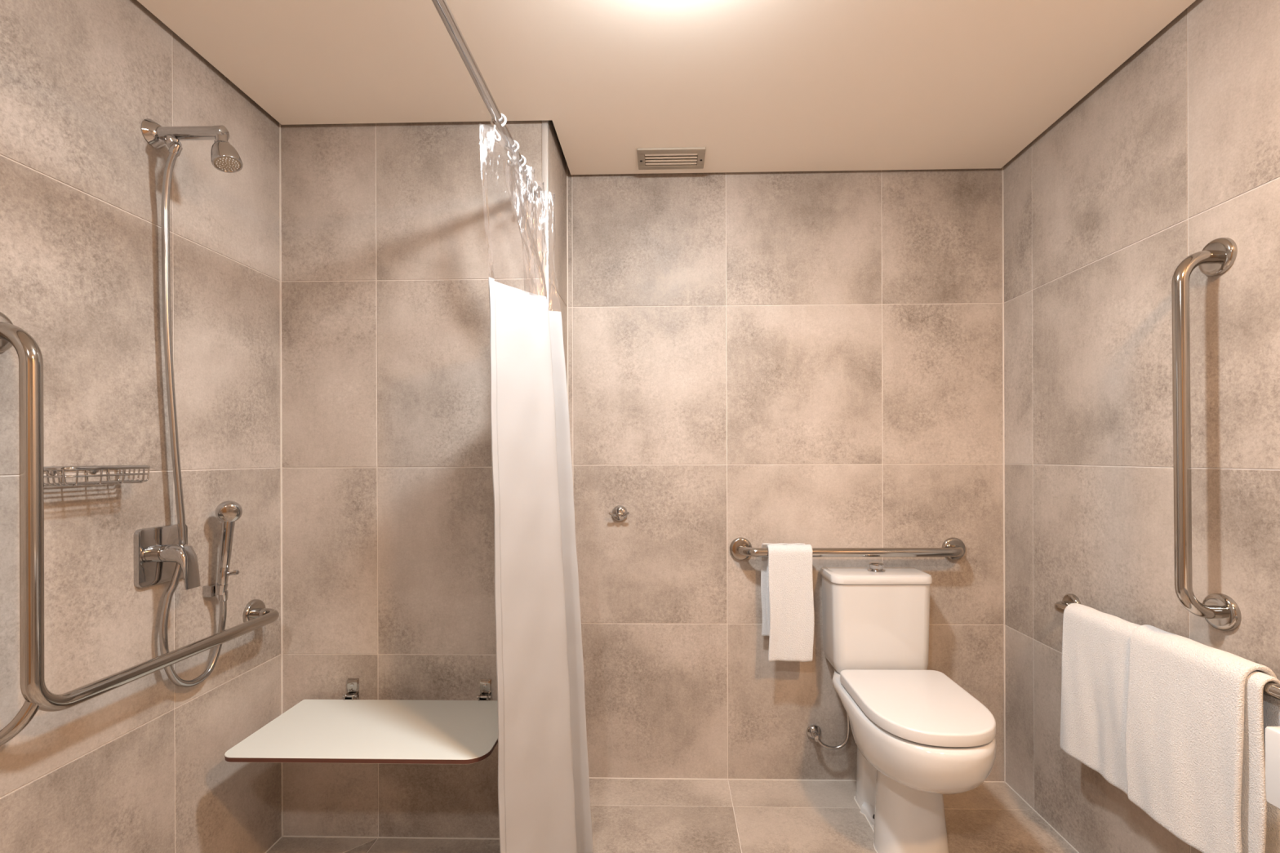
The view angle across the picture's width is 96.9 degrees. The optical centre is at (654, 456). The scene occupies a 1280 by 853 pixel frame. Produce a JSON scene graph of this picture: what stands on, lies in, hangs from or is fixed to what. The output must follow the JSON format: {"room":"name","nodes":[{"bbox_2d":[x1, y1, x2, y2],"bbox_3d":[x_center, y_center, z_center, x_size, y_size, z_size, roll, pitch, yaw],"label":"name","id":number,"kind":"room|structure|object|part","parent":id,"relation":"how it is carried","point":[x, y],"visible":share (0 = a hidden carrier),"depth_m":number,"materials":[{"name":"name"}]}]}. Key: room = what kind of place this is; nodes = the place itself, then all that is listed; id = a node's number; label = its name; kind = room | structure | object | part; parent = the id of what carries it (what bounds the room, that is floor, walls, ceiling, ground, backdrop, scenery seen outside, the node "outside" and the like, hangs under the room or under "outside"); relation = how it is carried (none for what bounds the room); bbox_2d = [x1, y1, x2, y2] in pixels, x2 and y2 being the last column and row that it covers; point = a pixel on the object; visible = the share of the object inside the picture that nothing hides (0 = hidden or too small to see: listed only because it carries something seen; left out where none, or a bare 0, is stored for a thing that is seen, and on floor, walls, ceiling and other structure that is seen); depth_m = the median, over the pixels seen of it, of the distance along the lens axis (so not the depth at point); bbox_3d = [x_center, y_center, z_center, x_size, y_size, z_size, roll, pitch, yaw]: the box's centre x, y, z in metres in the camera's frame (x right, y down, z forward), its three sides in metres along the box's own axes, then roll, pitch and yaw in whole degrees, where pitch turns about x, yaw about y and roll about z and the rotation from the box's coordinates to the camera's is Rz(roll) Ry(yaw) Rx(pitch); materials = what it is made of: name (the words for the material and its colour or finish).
{"room":"accessible bathroom","nodes":[
{"label":"accessible bathroom","id":0,"kind":"room"},
{"bbox_2d":[0,0,281,852],"bbox_3d":[-1.286,0.023,0.328,0.102,2.400,2.998,0,0,1],"label":"wall","id":1,"kind":"structure","parent":0,"point":[139,766],"depth_m":1.32,"materials":[{"name":"tile"}]},
{"bbox_2d":[44,465,150,486],"bbox_3d":[-1.171,0.039,1.186,0.090,0.041,0.190,0,0,1],"label":"basket","id":2,"kind":"object","parent":1,"relation":"attached to","point":[52,470],"visible":0.84,"depth_m":1.16,"materials":[{"name":"silver metal"}]},
{"bbox_3d":[-1.171,0.039,1.186,0.084,0.004,0.186,0,0,1],"label":"rail","id":3,"kind":"part","parent":2,"relation":"part of","materials":[{"name":"silver metal"}]},
{"bbox_2d":[0,311,279,746],"bbox_3d":[-1.161,0.144,1.352,0.100,0.831,0.777,0,0,1],"label":"grab bar","id":4,"kind":"object","parent":1,"relation":"attached to","point":[35,692],"visible":1,"depth_m":1.03,"materials":[{"name":"silver metal"}]},
{"bbox_3d":[-1.168,0.481,1.019,0.103,0.096,0.036,0,0,-25],"label":"support leg","id":5,"kind":"part","parent":4,"relation":"part of","materials":[{"name":"silver metal"}]},
{"bbox_2d":[133,524,200,590],"bbox_3d":[-1.160,0.244,1.388,0.100,0.147,0.138,0,0,1],"label":"shower mixer","id":6,"kind":"object","parent":1,"relation":"attached to","point":[157,550],"visible":0.98,"depth_m":1.35,"materials":[{"name":"silver metal"}]},
{"bbox_3d":[-1.137,0.265,1.369,0.054,0.106,0.044,0,0,1],"label":"lever","id":7,"kind":"part","parent":6,"relation":"part of","materials":[{"name":"silver metal"}]},
{"bbox_2d":[141,118,243,173],"bbox_3d":[-1.105,-0.753,1.368,0.218,0.122,0.068,0,0,1],"label":"shower","id":8,"kind":"object","parent":1,"relation":"attached to","point":[224,157],"visible":0.98,"depth_m":1.36,"materials":[{"name":"silver metal"}]},
{"bbox_2d":[163,133,182,148],"bbox_3d":[-1.152,-0.751,1.356,0.037,0.037,0.029,0,0,29],"label":"outlet","id":9,"kind":"object","parent":8,"relation":"attached to","point":[169,139],"depth_m":1.35,"materials":[{"name":"silver metal"}]},
{"bbox_3d":[-1.116,-0.781,1.371,0.166,0.032,0.032,0,0,1],"label":"arm","id":10,"kind":"part","parent":8,"relation":"part of","materials":[{"name":"silver metal"}]},
{"bbox_2d":[159,142,228,687],"bbox_3d":[-1.158,-0.080,1.446,0.064,1.335,0.203,0,0,1],"label":"shower hose","id":11,"kind":"object","parent":8,"relation":"hanging from","point":[175,150],"visible":0.88,"depth_m":1.38,"materials":[{"name":"metal"}]},
{"bbox_3d":[-1.026,-0.706,1.363,0.052,0.023,0.053,0,0,1],"label":"spray plate","id":12,"kind":"part","parent":8,"relation":"part of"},
{"bbox_2d":[202,583,228,597],"bbox_3d":[-1.179,0.360,1.529,0.054,0.034,0.030,0,0,1],"label":"bracket","id":13,"kind":"object","parent":1,"relation":"attached to","point":[211,590],"visible":0.91,"depth_m":1.52,"materials":[{"name":"silver metal"}]},
{"bbox_2d":[214,583,228,595],"bbox_3d":[-1.167,0.358,1.530,0.030,0.030,0.029,0,0,1],"label":"holder","id":14,"kind":"object","parent":13,"relation":"on","point":[219,589],"depth_m":1.52,"materials":[{"name":"silver metal"}]},
{"bbox_2d":[214,500,242,585],"bbox_3d":[-1.149,0.235,1.533,0.060,0.232,0.057,0,0,-43],"label":"shower","id":15,"kind":"object","parent":13,"relation":"in","point":[228,512],"visible":1,"depth_m":1.52,"materials":[{"name":"silver metal"}]},
{"bbox_3d":[-1.155,0.256,1.530,0.043,0.191,0.030,0,0,1],"label":"handle","id":16,"kind":"part","parent":15,"relation":"part of","materials":[{"name":"silver metal"}]},
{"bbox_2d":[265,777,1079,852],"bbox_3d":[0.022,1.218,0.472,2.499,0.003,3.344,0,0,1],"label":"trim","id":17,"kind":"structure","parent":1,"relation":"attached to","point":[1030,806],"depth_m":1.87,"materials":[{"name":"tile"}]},
{"bbox_2d":[280,120,542,838],"bbox_3d":[-0.776,0.021,1.867,0.848,2.400,0.102,0,0,1],"label":"wall","id":18,"kind":"structure","parent":0,"point":[388,551],"depth_m":1.82,"materials":[{"name":"tile"}]},
{"bbox_2d":[224,678,497,764],"bbox_3d":[-0.769,0.759,1.630,0.690,0.096,0.372,0,0,1],"label":"shower seat","id":19,"kind":"object","parent":18,"relation":"attached to","point":[351,729],"visible":0.97,"depth_m":1.58,"materials":[{"name":"white plastic"}]},
{"bbox_2d":[431,0,542,199],"bbox_3d":[-0.798,-0.839,0.980,0.849,0.048,1.672,0,0,1],"label":"curtain rod","id":20,"kind":"object","parent":18,"relation":"attached to","point":[442,6],"visible":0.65,"depth_m":1.25,"materials":[{"name":"silver metal"}]},
{"bbox_2d":[490,113,506,142],"bbox_3d":[-0.388,-0.821,1.414,0.041,0.076,0.014,0,0,1],"label":"curtain ring","id":21,"kind":"object","parent":20,"relation":"hanging from","point":[504,123],"visible":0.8,"depth_m":1.41,"materials":[{"name":"white plastic"}]},
{"bbox_2d":[504,140,519,166],"bbox_3d":[-0.385,-0.821,1.534,0.041,0.076,0.014,0,0,1],"label":"curtain ring","id":22,"kind":"object","parent":20,"relation":"hanging from","point":[515,141],"visible":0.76,"depth_m":1.53,"materials":[{"name":"white plastic"}]},
{"bbox_2d":[519,155,526,178],"bbox_3d":[-0.383,-0.821,1.609,0.041,0.076,0.014,0,0,1],"label":"curtain ring","id":23,"kind":"object","parent":20,"relation":"hanging from","point":[522,156],"visible":0.39,"depth_m":1.61,"materials":[{"name":"white plastic"}]},
{"bbox_2d":[520,164,530,189],"bbox_3d":[-0.382,-0.821,1.664,0.041,0.076,0.014,0,0,1],"label":"curtain ring","id":24,"kind":"object","parent":20,"relation":"hanging from","point":[527,166],"visible":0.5,"depth_m":1.66,"materials":[{"name":"white plastic"}]},
{"bbox_2d":[521,176,530,196],"bbox_3d":[-0.381,-0.821,1.714,0.041,0.076,0.014,0,0,1],"label":"curtain ring","id":25,"kind":"object","parent":20,"relation":"hanging from","point":[526,188],"visible":0.2,"depth_m":1.71,"materials":[{"name":"white plastic"}]},
{"bbox_2d":[525,181,537,203],"bbox_3d":[-0.380,-0.821,1.757,0.041,0.076,0.014,0,0,1],"label":"curtain ring","id":26,"kind":"object","parent":20,"relation":"hanging from","point":[535,182],"visible":0.55,"depth_m":1.75,"materials":[{"name":"white plastic"}]},
{"bbox_2d":[483,147,593,852],"bbox_3d":[-0.303,0.198,1.577,0.231,2.020,0.402,0,0,1],"label":"shower curtain","id":27,"kind":"object","parent":20,"relation":"hanging from","point":[544,797],"visible":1,"depth_m":1.50,"materials":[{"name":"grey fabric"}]},
{"bbox_3d":[-0.352,-0.621,1.577,0.138,0.383,0.395,0,0,1],"label":"clear panel","id":28,"kind":"part","parent":27,"relation":"part of","materials":[{"name":"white plastic"}]},
{"bbox_2d":[516,120,567,385],"bbox_3d":[-0.382,0.020,1.980,0.102,2.400,0.345,0,0,1],"label":"wall","id":29,"kind":"structure","parent":0,"point":[557,162],"depth_m":1.98,"materials":[{"name":"tile"}]},
{"bbox_2d":[542,120,549,311],"bbox_3d":[-0.344,0.020,1.813,0.018,2.400,0.020,0,0,1],"label":"trim","id":30,"kind":"structure","parent":29,"relation":"attached to","point":[545,156],"depth_m":1.80,"materials":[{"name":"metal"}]},
{"bbox_2d":[137,0,1195,174],"bbox_3d":[0.014,-1.079,0.472,2.463,0.035,3.308,0,0,1],"label":"ceiling","id":31,"kind":"structure","parent":0,"point":[763,86],"depth_m":1.54,"materials":[{"name":"paint"}]},
{"bbox_2d":[636,146,706,169],"bbox_3d":[0.061,-1.057,2.014,0.237,0.010,0.134,0,0,1],"label":"ceiling vent","id":32,"kind":"object","parent":31,"relation":"in","point":[690,157],"visible":1,"depth_m":2.01,"materials":[{"name":"metal"}]},
{"bbox_2d":[266,778,1076,852],"bbox_3d":[0.022,1.259,0.472,2.699,0.082,3.544,0,0,1],"label":"floor","id":33,"kind":"structure","parent":0,"point":[628,815],"depth_m":1.88,"materials":[{"name":"tile"}]},
{"bbox_2d":[820,561,996,852],"bbox_3d":[0.790,0.798,1.782,0.368,0.836,0.659,0,0,1],"label":"toilet","id":34,"kind":"object","parent":33,"relation":"on","point":[919,736],"visible":1,"depth_m":1.72,"materials":[{"name":"white ceramic"}]},
{"bbox_3d":[0.793,0.600,2.029,0.340,0.317,0.164,0,0,1],"label":"tank","id":35,"kind":"part","parent":34,"relation":"part of","materials":[{"name":"white ceramic"}]},
{"bbox_3d":[0.793,0.424,2.026,0.350,0.030,0.171,0,0,1],"label":"tank lid","id":36,"kind":"part","parent":34,"relation":"part of","materials":[{"name":"white ceramic"}]},
{"bbox_3d":[0.790,0.857,1.748,0.368,0.194,0.590,0,0,1],"label":"bowl","id":37,"kind":"part","parent":34,"relation":"part of","materials":[{"name":"white ceramic"}]},
{"bbox_3d":[0.788,0.737,1.693,0.344,0.034,0.452,0,0,1],"label":"lid","id":38,"kind":"part","parent":34,"relation":"part of","materials":[{"name":"white plastic"}]},
{"bbox_2d":[567,165,1004,781],"bbox_3d":[0.490,0.017,2.184,1.633,2.400,0.102,0,0,1],"label":"wall","id":39,"kind":"structure","parent":0,"point":[814,358],"depth_m":2.13,"materials":[{"name":"tile"}]},
{"bbox_2d":[608,505,629,521],"bbox_3d":[-0.130,0.215,2.125,0.079,0.060,0.044,0,0,1],"label":"robe hook","id":40,"kind":"object","parent":39,"relation":"attached to","point":[620,513],"visible":1,"depth_m":2.13,"materials":[{"name":"silver metal"}]},
{"bbox_3d":[-0.130,0.219,2.124,0.020,0.020,0.026,0,0,1],"label":"knob","id":41,"kind":"part","parent":40,"relation":"part of","materials":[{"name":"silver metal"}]},
{"bbox_2d":[279,123,1005,836],"bbox_3d":[0.039,0.019,2.080,2.524,2.400,0.228,0,0,-7],"label":"trim","id":42,"kind":"structure","parent":39,"relation":"attached to","point":[280,209],"depth_m":1.82,"materials":[{"name":"tile"}]},
{"bbox_2d":[806,712,850,750],"bbox_3d":[0.643,0.914,2.094,0.144,0.309,0.072,0,0,1],"label":"pipe","id":43,"kind":"object","parent":39,"relation":"attached to","point":[813,731],"visible":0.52,"depth_m":2.07,"materials":[{"name":"silver metal"}]},
{"bbox_3d":[0.599,1.035,2.092,0.022,0.022,0.038,0,0,1],"label":"stem","id":44,"kind":"part","parent":43,"relation":"part of","materials":[{"name":"silver metal"}]},
{"bbox_2d":[729,537,965,560],"bbox_3d":[0.721,0.346,2.079,0.876,0.085,0.098,0,0,1],"label":"grab bar","id":45,"kind":"object","parent":39,"relation":"attached to","point":[953,548],"visible":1,"depth_m":2.04,"materials":[{"name":"silver metal"}]},
{"bbox_2d":[760,543,813,662],"bbox_3d":[0.482,0.525,2.056,0.179,0.415,0.082,0,0,1],"label":"hand towel","id":46,"kind":"object","parent":45,"relation":"hanging from","point":[787,597],"visible":1,"depth_m":2.02,"materials":[{"name":"white fabric"}]},
{"bbox_3d":[0.721,0.346,2.076,0.824,0.033,0.092,0,0,1],"label":"rail","id":47,"kind":"part","parent":45,"relation":"part of","materials":[{"name":"silver metal"}]},
{"bbox_2d":[1003,0,1279,852],"bbox_3d":[1.318,0.014,0.442,0.102,2.400,3.344,0,0,1],"label":"wall","id":48,"kind":"structure","parent":0,"point":[1175,152],"depth_m":1.50,"materials":[{"name":"tile"}]},
{"bbox_2d":[1053,593,1279,700],"bbox_3d":[1.253,0.462,1.357,0.073,0.072,0.872,0,0,1],"label":"towel bar","id":49,"kind":"object","parent":48,"relation":"attached to","point":[1271,689],"visible":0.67,"depth_m":1.70,"materials":[{"name":"silver metal"}]},
{"bbox_2d":[1059,603,1279,852],"bbox_3d":[1.225,0.642,1.398,0.098,0.442,0.558,0,0,1],"label":"bath towel","id":50,"kind":"object","parent":49,"relation":"hanging from","point":[1177,724],"visible":0.98,"depth_m":1.29,"materials":[{"name":"white fabric"}]},
{"bbox_2d":[1171,237,1241,631],"bbox_3d":[1.235,-0.051,1.287,0.102,0.889,0.089,0,0,1],"label":"grab bar","id":51,"kind":"object","parent":48,"relation":"attached to","point":[1220,611],"visible":1,"depth_m":1.28,"materials":[{"name":"silver metal"}]},
{"bbox_3d":[1.232,-0.051,1.287,0.096,0.836,0.036,0,0,1],"label":"rail","id":52,"kind":"part","parent":51,"relation":"part of","materials":[{"name":"silver metal"}]},
{"bbox_2d":[1265,726,1279,809],"bbox_3d":[1.088,0.394,0.561,0.364,0.246,0.571,0,0,1],"label":"washbasin","id":53,"kind":"object","parent":48,"relation":"attached to","point":[1272,734],"visible":1,"depth_m":0.84,"materials":[{"name":"white ceramic"}]}
]}

